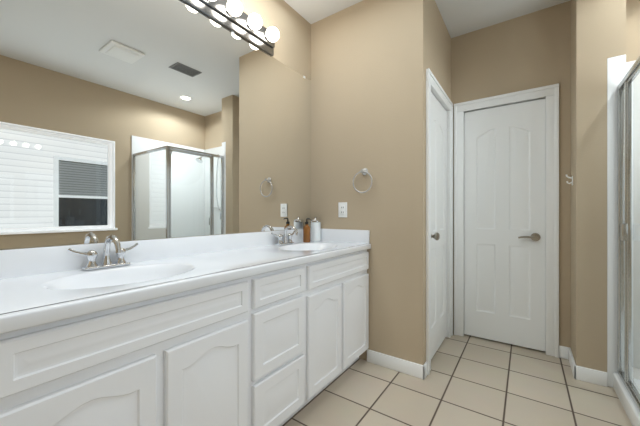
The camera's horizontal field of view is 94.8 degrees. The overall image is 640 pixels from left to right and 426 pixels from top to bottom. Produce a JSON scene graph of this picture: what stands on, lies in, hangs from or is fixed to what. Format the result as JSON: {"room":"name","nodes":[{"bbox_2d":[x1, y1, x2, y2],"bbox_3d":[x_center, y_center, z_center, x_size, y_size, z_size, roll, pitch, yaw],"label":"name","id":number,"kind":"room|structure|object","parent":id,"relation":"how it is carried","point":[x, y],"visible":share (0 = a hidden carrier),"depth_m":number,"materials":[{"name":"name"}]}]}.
{"room":"bathroom","nodes":[
{"label":"bathroom","id":0,"kind":"room"},
{"bbox_2d":[2,0,639,371],"bbox_3d":[0.431,-0.253,0.717,3.156,2.745,4.510,0,0,35],"label":"wall","id":1,"kind":"structure","parent":0,"point":[366,62],"depth_m":2.17,"materials":[{"name":"paint"}]},
{"bbox_2d":[0,0,310,249],"bbox_3d":[-0.636,-0.505,1.727,0.008,1.268,1.954,0,0,35],"label":"mirror","id":2,"kind":"object","parent":1,"relation":"attached to","point":[128,120],"visible":0.99,"depth_m":1.41,"materials":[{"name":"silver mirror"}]},
{"bbox_2d":[181,0,278,55],"bbox_3d":[-0.666,-1.220,1.572,0.135,0.165,1.297,0,0,35],"label":"sconce","id":3,"kind":"object","parent":1,"relation":"attached to","point":[229,14],"visible":1,"depth_m":1.85,"materials":[{"name":"white glass"}]},
{"bbox_2d":[338,202,346,216],"bbox_3d":[0.181,-0.025,2.345,0.080,0.120,0.009,0,0,35],"label":"outlet plate","id":4,"kind":"object","parent":1,"relation":"attached to","point":[342,206],"visible":1,"depth_m":2.34,"materials":[{"name":"plastic"}]},
{"bbox_2d":[352,168,372,192],"bbox_3d":[0.326,-0.246,2.218,0.167,0.192,0.050,0,0,35],"label":"towel ring","id":5,"kind":"object","parent":1,"relation":"attached to","point":[364,171],"visible":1,"depth_m":2.21,"materials":[{"name":"silver metal"}]},
{"bbox_2d":[431,92,446,358],"bbox_3d":[0.971,0.096,2.372,0.108,2.025,0.654,0,0,35],"label":"door","id":6,"kind":"structure","parent":1,"relation":"in","point":[438,113],"depth_m":2.40,"materials":[{"name":"white paint"}]},
{"bbox_2d":[367,345,606,386],"bbox_3d":[0.423,1.074,0.705,2.915,0.092,4.239,0,0,35],"label":"baseboard","id":7,"kind":"structure","parent":1,"relation":"attached to","point":[420,371],"depth_m":2.03,"materials":[{"name":"white paint"}]},
{"bbox_2d":[426,68,558,374],"bbox_3d":[1.289,0.059,2.242,0.880,2.122,0.967,0,0,35],"label":"door frame","id":8,"kind":"structure","parent":1,"relation":"attached to","point":[550,92],"depth_m":2.32,"materials":[{"name":"white paint"}]},
{"bbox_2d":[464,98,545,351],"bbox_3d":[1.553,0.096,2.507,0.592,2.025,0.090,0,0,35],"label":"door","id":9,"kind":"structure","parent":1,"relation":"in","point":[505,146],"depth_m":2.50,"materials":[{"name":"white paint"}]},
{"bbox_2d":[284,0,569,37],"bbox_3d":[0.431,-1.655,0.717,3.156,0.060,4.510,0,0,35],"label":"ceiling","id":10,"kind":"structure","parent":0,"point":[460,17],"depth_m":2.35,"materials":[{"name":"paint"}]},
{"bbox_2d":[282,334,631,425],"bbox_3d":[0.431,1.150,0.717,3.156,0.060,4.510,0,0,35],"label":"floor","id":11,"kind":"structure","parent":0,"point":[471,380],"depth_m":1.81,"materials":[{"name":"tile"}]},
{"bbox_2d":[0,228,370,425],"bbox_3d":[-0.407,0.625,1.567,0.564,0.990,1.956,0,0,35],"label":"vanity","id":12,"kind":"object","parent":11,"relation":"on","point":[237,329],"visible":0.98,"depth_m":1.10,"materials":[{"name":"wood"}]},
{"bbox_2d":[67,234,137,270],"bbox_3d":[-0.859,0.159,1.212,0.150,0.141,0.255,0,0,35],"label":"faucet","id":13,"kind":"object","parent":12,"relation":"on","point":[91,255],"visible":1,"depth_m":1.21,"materials":[{"name":"silver metal"}]},
{"bbox_2d":[271,225,297,244],"bbox_3d":[-0.217,0.159,2.129,0.150,0.141,0.255,0,0,35],"label":"faucet","id":14,"kind":"object","parent":12,"relation":"on","point":[285,235],"visible":1,"depth_m":2.13,"materials":[{"name":"silver metal"}]},
{"bbox_2d":[303,218,310,241],"bbox_3d":[-0.102,0.134,2.312,0.061,0.190,0.060,0,0,-2],"label":"soap bottle","id":15,"kind":"object","parent":12,"relation":"on","point":[306,229],"visible":0.99,"depth_m":2.29,"materials":[{"name":"plastic"}]},
{"bbox_2d":[310,217,320,240],"bbox_3d":[-0.036,0.130,2.424,0.086,0.198,0.086,0,0,35],"label":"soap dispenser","id":16,"kind":"object","parent":12,"relation":"on","point":[315,223],"visible":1,"depth_m":2.39,"materials":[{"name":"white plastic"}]},
{"bbox_2d":[607,54,639,425],"bbox_3d":[2.107,0.030,1.414,0.967,2.180,1.143,0,0,35],"label":"shower","id":17,"kind":"object","parent":11,"relation":"on","point":[623,77],"visible":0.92,"depth_m":1.87,"materials":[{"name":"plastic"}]},
{"bbox_2d":[607,0,625,57],"bbox_3d":[1.982,-1.313,2.006,0.087,0.624,0.320,0,0,35],"label":"wall","id":18,"kind":"structure","parent":0,"point":[616,9],"depth_m":1.88,"materials":[{"name":"paint"}]}
]}

